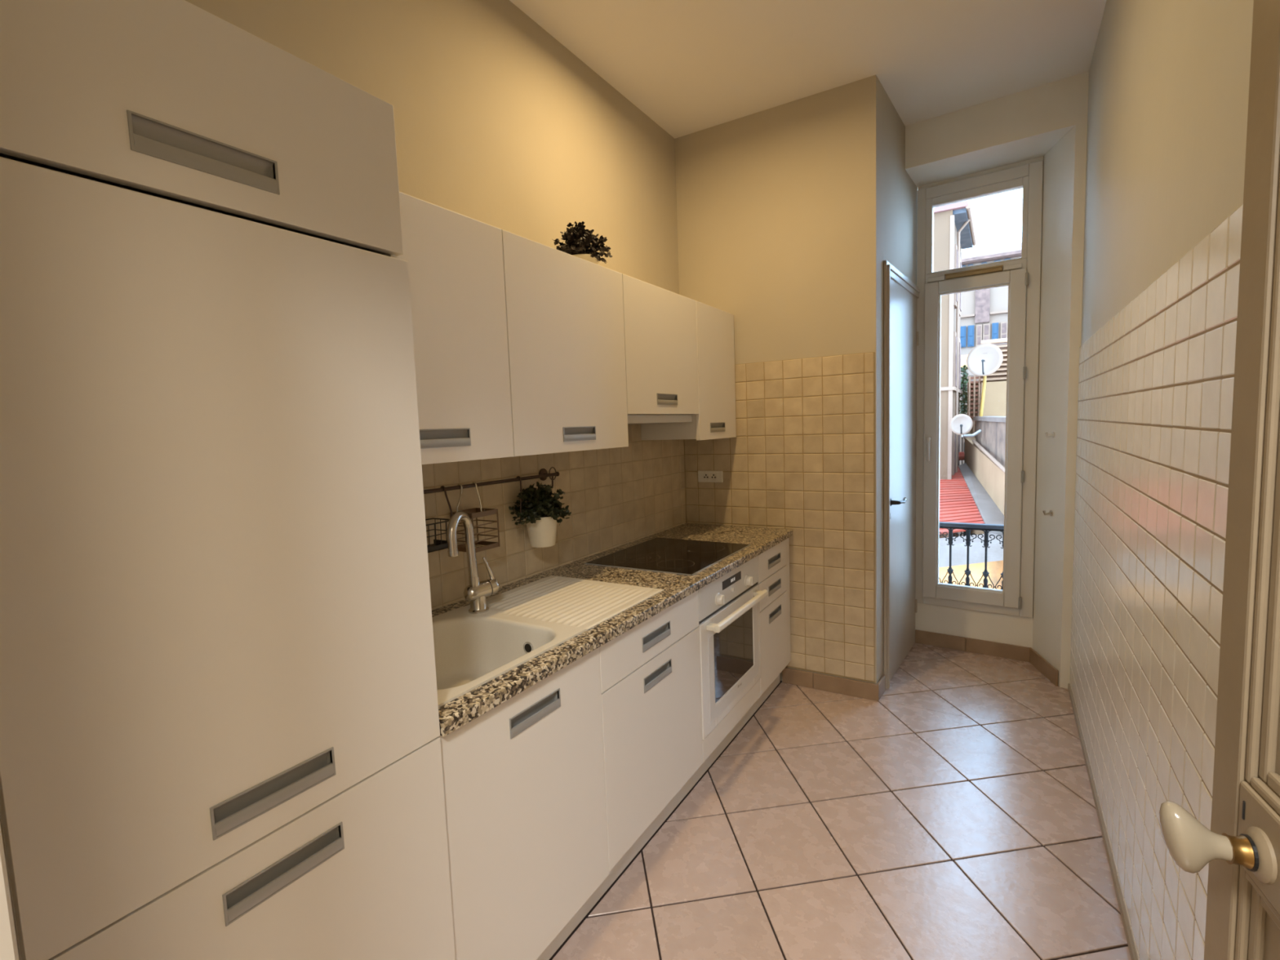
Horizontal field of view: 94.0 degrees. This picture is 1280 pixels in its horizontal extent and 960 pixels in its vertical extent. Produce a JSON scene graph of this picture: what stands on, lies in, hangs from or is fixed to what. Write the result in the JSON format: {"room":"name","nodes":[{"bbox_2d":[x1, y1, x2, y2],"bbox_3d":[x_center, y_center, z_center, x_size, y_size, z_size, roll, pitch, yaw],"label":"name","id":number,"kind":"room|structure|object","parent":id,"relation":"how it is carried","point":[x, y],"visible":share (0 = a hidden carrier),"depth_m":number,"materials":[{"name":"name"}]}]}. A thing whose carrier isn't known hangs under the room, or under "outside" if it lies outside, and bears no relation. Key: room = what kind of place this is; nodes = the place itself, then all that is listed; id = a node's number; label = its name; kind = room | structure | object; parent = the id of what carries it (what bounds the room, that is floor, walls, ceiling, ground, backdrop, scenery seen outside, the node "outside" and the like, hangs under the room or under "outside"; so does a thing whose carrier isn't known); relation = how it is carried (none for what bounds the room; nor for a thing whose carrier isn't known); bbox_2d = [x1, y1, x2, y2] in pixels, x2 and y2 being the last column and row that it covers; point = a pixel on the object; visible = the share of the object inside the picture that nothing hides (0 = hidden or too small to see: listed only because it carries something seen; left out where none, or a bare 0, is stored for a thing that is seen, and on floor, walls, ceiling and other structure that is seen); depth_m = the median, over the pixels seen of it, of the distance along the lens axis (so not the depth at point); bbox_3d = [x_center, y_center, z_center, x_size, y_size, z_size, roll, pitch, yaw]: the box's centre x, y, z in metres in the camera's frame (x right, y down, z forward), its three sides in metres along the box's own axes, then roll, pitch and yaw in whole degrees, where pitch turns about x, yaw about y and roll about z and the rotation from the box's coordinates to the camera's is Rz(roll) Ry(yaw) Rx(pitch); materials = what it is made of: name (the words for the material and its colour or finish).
{"room":"kitchen","nodes":[
{"label":"kitchen","id":0,"kind":"room"},
{"bbox_2d":[185,0,686,610],"bbox_3d":[-0.337,-0.290,2.495,0.101,2.930,4.130,1,6,31],"label":"wall","id":1,"kind":"structure","parent":0,"point":[498,123],"depth_m":2.18,"materials":[{"name":"beige paint"}]},
{"bbox_2d":[398,191,514,464],"bbox_3d":[-0.655,-0.364,1.557,0.324,0.641,0.548,1,6,31],"label":"upper cabinet","id":2,"kind":"object","parent":1,"relation":"attached to","point":[455,262],"visible":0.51,"depth_m":1.55,"materials":[{"name":"white laminate"}]},
{"bbox_2d":[423,466,559,493],"bbox_3d":[-0.609,0.043,1.902,0.058,0.095,1.057,1,6,31],"label":"wall rail","id":3,"kind":"object","parent":1,"relation":"attached to","point":[543,473],"visible":0.49,"depth_m":2.08,"materials":[{"name":"brown metal"}]},
{"bbox_2d":[440,485,453,516],"bbox_3d":[-0.593,0.079,1.852,0.066,0.123,0.009,1,6,31],"label":"hook","id":4,"kind":"object","parent":3,"relation":"hanging from","point":[443,486],"visible":0.58,"depth_m":1.85,"materials":[{"name":"brown metal"}]},
{"bbox_2d":[425,517,449,552],"bbox_3d":[-0.647,0.169,1.788,0.097,0.084,0.182,1,6,31],"label":"wire basket","id":5,"kind":"object","parent":4,"relation":"hanging from","point":[438,544],"visible":0.46,"depth_m":1.79,"materials":[{"name":"black metal"}]},
{"bbox_2d":[426,539,448,552],"bbox_3d":[-0.650,0.203,1.785,0.093,0.016,0.165,1,6,31],"label":"tray","id":6,"kind":"object","parent":5,"relation":"on","point":[438,544],"depth_m":1.79,"materials":[{"name":"black metal"}]},
{"bbox_2d":[455,483,462,511],"bbox_3d":[-0.581,0.063,1.922,0.035,0.104,0.009,1,6,31],"label":"hook","id":7,"kind":"object","parent":3,"relation":"hanging from","point":[459,484],"visible":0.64,"depth_m":1.92,"materials":[{"name":"silver metal"}]},
{"bbox_2d":[449,507,500,552],"bbox_3d":[-0.540,0.163,1.957,0.102,0.126,0.115,1,6,31],"label":"utensil holder","id":8,"kind":"object","parent":7,"relation":"hanging from","point":[477,513],"visible":0.69,"depth_m":1.96,"materials":[{"name":"brown metal"}]},
{"bbox_2d":[471,481,485,511],"bbox_3d":[-0.530,0.057,1.963,0.056,0.104,0.009,1,6,31],"label":"hook","id":9,"kind":"object","parent":3,"relation":"hanging from","point":[474,482],"visible":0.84,"depth_m":1.96,"materials":[{"name":"silver metal"}]},
{"bbox_2d":[516,475,524,512],"bbox_3d":[-0.430,0.054,2.151,0.032,0.138,0.009,1,6,31],"label":"hook","id":10,"kind":"object","parent":3,"relation":"hanging from","point":[517,476],"visible":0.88,"depth_m":2.15,"materials":[{"name":"brown metal"}]},
{"bbox_2d":[508,481,571,547],"bbox_3d":[-0.365,0.125,2.190,0.225,0.235,0.231,1,6,31],"label":"potted plant","id":11,"kind":"object","parent":10,"relation":"hanging from","point":[541,514],"visible":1,"depth_m":2.16,"materials":[{"name":"green plant"}]},
{"bbox_2d":[501,229,628,456],"bbox_3d":[-0.351,-0.419,2.056,0.324,0.641,0.622,1,6,31],"label":"upper cabinet","id":12,"kind":"object","parent":1,"relation":"attached to","point":[565,311],"visible":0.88,"depth_m":1.92,"materials":[{"name":"white laminate"}]},
{"bbox_2d":[552,221,612,264],"bbox_3d":[-0.217,-0.858,2.218,0.241,0.194,0.237,-5,6,-30],"label":"potted plant","id":13,"kind":"object","parent":12,"relation":"on","point":[578,240],"visible":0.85,"depth_m":2.17,"materials":[{"name":"green plant"}]},
{"bbox_2d":[622,273,698,413],"bbox_3d":[-0.030,-0.539,2.581,0.324,0.518,0.622,1,6,31],"label":"upper cabinet","id":14,"kind":"object","parent":1,"relation":"attached to","point":[660,324],"visible":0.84,"depth_m":2.45,"materials":[{"name":"white laminate"}]},
{"bbox_2d":[640,300,736,439],"bbox_3d":[0.251,-0.529,3.045,0.324,0.641,0.453,1,6,31],"label":"upper cabinet","id":15,"kind":"object","parent":1,"relation":"attached to","point":[714,419],"depth_m":2.92,"materials":[{"name":"white laminate"}]},
{"bbox_2d":[627,413,692,424],"bbox_3d":[-0.025,-0.264,2.606,0.260,0.039,0.608,1,6,31],"label":"extractor hood","id":16,"kind":"object","parent":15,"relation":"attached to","point":[633,419],"visible":0.56,"depth_m":2.53,"materials":[{"name":"beige metal"}]},
{"bbox_2d":[675,75,917,684],"bbox_3d":[0.948,-0.423,3.468,1.096,2.930,0.940,1,6,31],"label":"wall","id":17,"kind":"structure","parent":0,"point":[790,215],"depth_m":2.99,"materials":[{"name":"beige paint"}]},
{"bbox_2d":[697,471,723,482],"bbox_3d":[0.387,-0.019,3.292,0.148,0.064,0.016,1,6,31],"label":"double socket","id":18,"kind":"object","parent":17,"relation":"attached to","point":[703,476],"visible":1,"depth_m":3.29,"materials":[{"name":"white plastic"}]},
{"bbox_2d":[702,473,709,479],"bbox_3d":[0.365,-0.019,3.299,0.037,0.037,0.003,1,6,31],"label":"outlet","id":19,"kind":"object","parent":18,"relation":"attached to","point":[705,476],"depth_m":3.30,"materials":[{"name":"white plastic"}]},
{"bbox_2d":[710,473,716,479],"bbox_3d":[0.405,-0.018,3.275,0.037,0.037,0.003,1,6,31],"label":"outlet","id":20,"kind":"object","parent":18,"relation":"attached to","point":[713,476],"depth_m":3.28,"materials":[{"name":"white plastic"}]},
{"bbox_2d":[782,667,879,701],"bbox_3d":[0.967,1.043,3.060,0.484,0.082,0.011,1,6,31],"label":"baseboard","id":21,"kind":"structure","parent":17,"relation":"attached to","point":[864,690],"depth_m":3.05,"materials":[{"name":"beige tile"}]},
{"bbox_2d":[876,675,885,699],"bbox_3d":[1.208,1.040,2.991,0.011,0.082,0.138,2,6,35],"label":"baseboard","id":22,"kind":"structure","parent":17,"relation":"attached to","point":[882,682],"depth_m":2.99,"materials":[{"name":"beige tile"}]},
{"bbox_2d":[883,260,919,689],"bbox_3d":[1.459,-0.026,3.256,0.067,2.140,0.760,2,6,35],"label":"door","id":23,"kind":"structure","parent":17,"relation":"in","point":[901,294],"depth_m":3.21,"materials":[{"name":"paint"}]},
{"bbox_2d":[915,603,1032,648],"bbox_3d":[1.975,0.879,3.547,0.622,0.250,0.168,1,6,31],"label":"wall","id":24,"kind":"structure","parent":17,"relation":"in","point":[981,625],"depth_m":3.48,"materials":[{"name":"white paint"}]},
{"bbox_2d":[915,629,1030,662],"bbox_3d":[1.938,0.969,3.502,0.596,0.082,0.011,2,6,36],"label":"baseboard","id":25,"kind":"structure","parent":24,"relation":"attached to","point":[951,642],"depth_m":3.49,"materials":[{"name":"beige tile"}]},
{"bbox_2d":[915,160,1043,617],"bbox_3d":[1.964,-0.459,3.486,0.900,2.446,0.375,1,6,31],"label":"window","id":26,"kind":"structure","parent":24,"relation":"attached to","point":[1022,276],"depth_m":3.32,"materials":[{"name":"white plastic"}]},
{"bbox_2d":[944,264,1003,279],"bbox_3d":[1.846,-1.149,3.305,0.285,0.026,0.032,2,6,36],"label":"vent","id":27,"kind":"object","parent":26,"relation":"attached to","point":[985,270],"depth_m":3.30,"materials":[{"name":"beige plastic"}]},
{"bbox_2d":[917,155,1043,190],"bbox_3d":[1.883,-1.684,3.324,0.606,0.022,0.159,1,6,31],"label":"trim","id":28,"kind":"structure","parent":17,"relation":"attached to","point":[1040,158],"depth_m":3.26,"materials":[{"name":"white paint"}]},
{"bbox_2d":[509,0,1106,138],"bbox_3d":[0.442,-1.783,1.855,2.050,0.100,4.130,1,6,31],"label":"ceiling","id":29,"kind":"structure","parent":0,"point":[690,66],"depth_m":2.49,"materials":[{"name":"white paint"}]},
{"bbox_2d":[549,642,1131,959],"bbox_3d":[0.550,1.213,2.122,2.050,0.060,4.130,1,6,31],"label":"floor","id":30,"kind":"structure","parent":0,"point":[951,814],"depth_m":1.97,"materials":[{"name":"beige tile"}]},
{"bbox_2d":[0,0,455,959],"bbox_3d":[-0.804,0.339,1.058,0.612,1.966,0.579,1,6,31],"label":"tall cabinet","id":31,"kind":"object","parent":30,"relation":"on","point":[220,728],"visible":1,"depth_m":0.81,"materials":[{"name":"white laminate"}]},
{"bbox_2d":[438,647,608,959],"bbox_3d":[-0.496,0.808,1.589,0.602,0.678,0.549,1,6,31],"label":"base cabinet","id":32,"kind":"object","parent":30,"relation":"on","point":[524,779],"visible":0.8,"depth_m":1.40,"materials":[{"name":"white laminate"}]},
{"bbox_2d":[599,590,702,871],"bbox_3d":[-0.192,0.749,2.089,0.602,0.670,0.622,1,6,31],"label":"base cabinet","id":33,"kind":"object","parent":30,"relation":"on","point":[651,690],"visible":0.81,"depth_m":1.88,"materials":[{"name":"white laminate"}]},
{"bbox_2d":[536,674,780,959],"bbox_3d":[0.156,1.128,2.230,0.018,0.116,2.253,1,6,31],"label":"kickboard","id":34,"kind":"object","parent":30,"relation":"on","point":[622,864],"visible":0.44,"depth_m":2.00,"materials":[{"name":"white laminate"}]},
{"bbox_2d":[697,555,768,762],"bbox_3d":[0.168,0.691,2.597,0.629,0.670,0.622,1,6,31],"label":"oven","id":35,"kind":"object","parent":30,"relation":"on","point":[729,626],"visible":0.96,"depth_m":2.41,"materials":[{"name":"beige metal"}]},
{"bbox_2d":[757,537,791,695],"bbox_3d":[0.413,0.639,3.083,0.602,0.674,0.464,1,6,31],"label":"base cabinet","id":36,"kind":"object","parent":30,"relation":"on","point":[772,572],"depth_m":2.91,"materials":[{"name":"white laminate"}]},
{"bbox_2d":[431,523,792,736],"bbox_3d":[-0.059,0.373,2.278,0.617,0.032,2.256,1,6,31],"label":"countertop","id":37,"kind":"structure","parent":36,"relation":"on","point":[459,712],"depth_m":1.97,"materials":[{"name":"stone"}]},
{"bbox_2d":[446,511,499,613],"bbox_3d":[-0.515,0.248,1.804,0.074,0.321,0.202,1,6,27],"label":"kitchen faucet","id":38,"kind":"object","parent":37,"relation":"on","point":[477,593],"visible":1,"depth_m":1.81,"materials":[{"name":"silver metal"}]},
{"bbox_2d":[431,575,664,707],"bbox_3d":[-0.371,0.498,1.751,0.488,0.178,0.960,1,6,31],"label":"sink","id":39,"kind":"object","parent":37,"relation":"in","point":[522,624],"visible":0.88,"depth_m":1.78,"materials":[{"name":"beige ceramic"}]},
{"bbox_2d":[431,606,586,707],"bbox_3d":[-0.487,0.519,1.562,0.488,0.177,0.515,1,6,31],"label":"basin","id":40,"kind":"object","parent":39,"relation":"in","point":[471,651],"depth_m":1.75,"materials":[{"name":"beige ceramic"}]},
{"bbox_2d":[584,537,750,575],"bbox_3d":[0.137,0.319,2.585,0.492,0.006,0.599,1,6,31],"label":"cooktop","id":41,"kind":"object","parent":37,"relation":"in","point":[664,555],"visible":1,"depth_m":2.53,"materials":[{"name":"black glass"}]},
{"bbox_2d":[905,71,1088,187],"bbox_3d":[1.889,-1.787,3.115,0.884,0.220,0.488,1,6,31],"label":"lintel","id":42,"kind":"object","parent":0,"point":[1025,125],"visible":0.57,"depth_m":2.99,"materials":[{"name":"white paint"}]},
{"bbox_2d":[1032,121,1087,688],"bbox_3d":[2.210,-0.324,3.082,0.255,2.710,0.488,1,6,31],"label":"wall pier","id":43,"kind":"object","parent":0,"point":[1064,165],"visible":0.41,"depth_m":2.98,"materials":[{"name":"white paint"}]},
{"bbox_2d":[1029,647,1058,685],"bbox_3d":[2.145,0.990,3.179,0.011,0.082,0.321,-1,5,12],"label":"baseboard","id":44,"kind":"object","parent":43,"relation":"attached to","point":[1050,672],"visible":1,"depth_m":3.15,"materials":[{"name":"beige tile"}]},
{"bbox_2d":[1042,510,1053,515],"bbox_3d":[2.098,0.170,3.076,0.041,0.027,0.028,-1,5,12],"label":"wall hook","id":45,"kind":"object","parent":43,"relation":"attached to","point":[1051,513],"visible":1,"depth_m":3.07,"materials":[{"name":"silver metal"}]},
{"bbox_2d":[1044,431,1054,437],"bbox_3d":[2.084,-0.230,3.040,0.041,0.027,0.028,-1,5,12],"label":"wall hook","id":46,"kind":"object","parent":43,"relation":"attached to","point":[1052,434],"visible":1,"depth_m":3.04,"materials":[{"name":"white plastic"}]},
{"bbox_2d":[1067,0,1253,959],"bbox_3d":[1.243,-0.246,1.356,0.115,2.930,3.560,1,6,31],"label":"wall","id":47,"kind":"structure","parent":0,"point":[1169,80],"depth_m":1.39,"materials":[{"name":"tile"}]},
{"bbox_2d":[1159,0,1279,959],"bbox_3d":[0.420,0.293,0.269,0.108,2.090,0.751,0,6,23],"label":"door","id":48,"kind":"structure","parent":47,"relation":"in","point":[1241,848],"depth_m":0.54,"materials":[{"name":"beige paint"}]},
{"bbox_3d":[-0.539,-0.087,0.289,2.050,2.930,0.130,1,6,31],"label":"wall","id":49,"kind":"structure","parent":0,"visible":0},
{"bbox_2d":[0,824,18,959],"bbox_3d":[-0.382,0.302,0.256,0.065,2.150,0.163,1,6,31],"label":"trim","id":50,"kind":"structure","parent":49,"relation":"attached to","point":[8,944],"depth_m":0.30,"materials":[{"name":"grey paint"}]},
{"label":"outside","id":51,"kind":"structure","parent":0,"visible":0},
{"bbox_3d":[9.334,3.653,16.525,26.000,0.100,28.400,1,6,31],"label":"courtyard","id":52,"kind":"object","parent":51,"visible":0},
{"bbox_2d":[933,200,976,537],"bbox_3d":[3.504,0.164,10.568,4.105,8.320,2.210,1,6,31],"label":"stucco building","id":53,"kind":"structure","parent":52,"relation":"on","point":[953,226],"depth_m":8.63,"materials":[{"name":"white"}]},
{"bbox_2d":[951,431,954,475],"bbox_3d":[4.788,-0.480,9.103,0.030,0.870,0.350,1,6,31],"label":"shutter","id":54,"kind":"object","parent":53,"relation":"hanging from","point":[953,433],"depth_m":8.96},
{"bbox_2d":[952,331,956,391],"bbox_3d":[4.742,-1.775,8.988,0.030,0.870,0.350,1,6,31],"label":"shutter","id":55,"kind":"object","parent":53,"relation":"hanging from","point":[954,357],"depth_m":8.85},
{"bbox_2d":[953,244,957,308],"bbox_3d":[4.697,-3.019,8.877,0.030,0.870,0.350,1,6,31],"label":"drainpipe","id":56,"kind":"object","parent":53,"relation":"hanging from","point":[955,295],"depth_m":8.73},
{"bbox_2d":[958,337,960,389],"bbox_3d":[5.182,-1.855,9.710,0.030,0.870,0.350,1,6,31],"label":"shutter","id":57,"kind":"object","parent":53,"relation":"hanging from","point":[959,358],"depth_m":9.61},
{"bbox_2d":[959,257,961,316],"bbox_3d":[5.137,-3.099,9.600,0.030,0.870,0.350,1,6,31],"label":"shutter","id":58,"kind":"object","parent":53,"relation":"hanging from","point":[960,294],"depth_m":9.51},
{"bbox_2d":[958,374,978,536],"bbox_3d":[7.118,0.875,13.079,0.900,6.200,1.030,1,6,31],"label":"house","id":59,"kind":"structure","parent":52,"relation":"on","point":[967,377],"depth_m":12.51,"materials":[{"name":"brown"}]},
{"bbox_2d":[960,354,977,381],"bbox_3d":[6.665,0.760,12.184,0.450,6.620,0.800,1,6,31],"label":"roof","id":60,"kind":"structure","parent":52,"relation":"on","point":[963,357],"depth_m":11.97,"materials":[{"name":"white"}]},
{"bbox_2d":[938,533,1003,589],"bbox_3d":[2.154,2.726,5.854,3.361,4.150,0.342,-3,5,-15],"label":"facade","id":61,"kind":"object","parent":52,"relation":"on","point":[976,552],"visible":0.12,"depth_m":5.90,"materials":[{"name":"beige paint"}]},
{"bbox_2d":[963,415,1005,535],"bbox_3d":[4.692,1.842,7.934,0.331,5.360,4.370,0,5,22],"label":"wall","id":62,"kind":"structure","parent":52,"relation":"on","point":[984,453],"depth_m":7.66,"materials":[{"name":"concrete"}]},
{"bbox_2d":[950,413,982,436],"bbox_3d":[4.506,-0.748,8.198,0.449,0.325,0.192,-2,5,-4],"label":"satellite dish","id":63,"kind":"object","parent":62,"relation":"attached to","point":[962,424],"visible":1,"depth_m":8.19,"materials":[{"name":"white metal"}]},
{"bbox_2d":[966,342,1003,416],"bbox_3d":[4.948,-1.438,8.569,0.307,1.044,0.384,-4,5,-17],"label":"satellite dish","id":64,"kind":"object","parent":62,"relation":"on","point":[983,360],"visible":0.99,"depth_m":8.58,"materials":[{"name":"white metal"}]},
{"bbox_2d":[966,337,1007,437],"bbox_3d":[6.814,0.985,9.767,2.580,6.589,2.000,1,6,31],"label":"building","id":65,"kind":"structure","parent":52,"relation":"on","point":[995,397],"depth_m":9.53,"materials":[{"name":"beige paint"}]},
{"bbox_2d":[959,364,968,536],"bbox_3d":[5.830,1.088,10.818,0.173,6.269,0.409,1,6,31],"label":"climbing ivy","id":66,"kind":"object","parent":65,"relation":"attached to","point":[963,384],"visible":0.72,"depth_m":10.51,"materials":[{"name":"green plant"}]},
{"bbox_2d":[960,242,1022,376],"bbox_3d":[8.511,-1.152,15.988,8.000,9.620,3.260,1,6,31],"label":"building","id":67,"kind":"structure","parent":52,"relation":"on","point":[984,313],"depth_m":14.20,"materials":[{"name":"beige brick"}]},
{"bbox_2d":[960,325,966,347],"bbox_3d":[7.826,-3.477,14.506,0.175,0.500,0.050,1,6,31],"label":"shutter","id":68,"kind":"object","parent":67,"relation":"hanging from","point":[963,328],"depth_m":14.46,"materials":[{"name":"blue wood"}]},
{"bbox_2d":[967,324,974,346],"bbox_3d":[7.989,-3.474,14.407,0.135,0.500,0.050,1,6,31],"label":"shutter","id":69,"kind":"object","parent":67,"relation":"hanging from","point":[971,328],"depth_m":14.39,"materials":[{"name":"blue"}]},
{"bbox_2d":[975,324,982,346],"bbox_3d":[8.134,-3.471,14.319,0.125,0.500,0.050,1,6,31],"label":"shutter","id":70,"kind":"object","parent":67,"relation":"hanging from","point":[978,326],"depth_m":14.29,"materials":[{"name":"white wood"}]},
{"bbox_2d":[982,323,990,340],"bbox_3d":[8.267,-3.469,14.239,0.145,0.500,0.050,1,6,31],"label":"window","id":71,"kind":"structure","parent":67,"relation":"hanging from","point":[986,326],"depth_m":14.20,"materials":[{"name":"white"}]},
{"bbox_2d":[991,322,998,339],"bbox_3d":[8.418,-3.466,14.147,0.130,0.500,0.050,1,6,31],"label":"shutter","id":72,"kind":"object","parent":67,"relation":"hanging from","point":[994,325],"depth_m":14.11,"materials":[{"name":"blue"}]},
{"bbox_2d":[1000,321,1007,338],"bbox_3d":[8.572,-3.463,14.053,0.140,0.500,0.050,1,6,31],"label":"window","id":73,"kind":"structure","parent":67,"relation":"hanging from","point":[1003,324],"depth_m":14.02,"materials":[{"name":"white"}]},
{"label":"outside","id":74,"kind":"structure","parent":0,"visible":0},
{"bbox_2d":[939,451,1004,535],"bbox_3d":[3.170,0.169,7.467,2.568,0.697,6.370,1,6,31],"label":"roof","id":75,"kind":"structure","parent":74,"point":[963,498],"depth_m":7.30,"materials":[{"name":"tile"}]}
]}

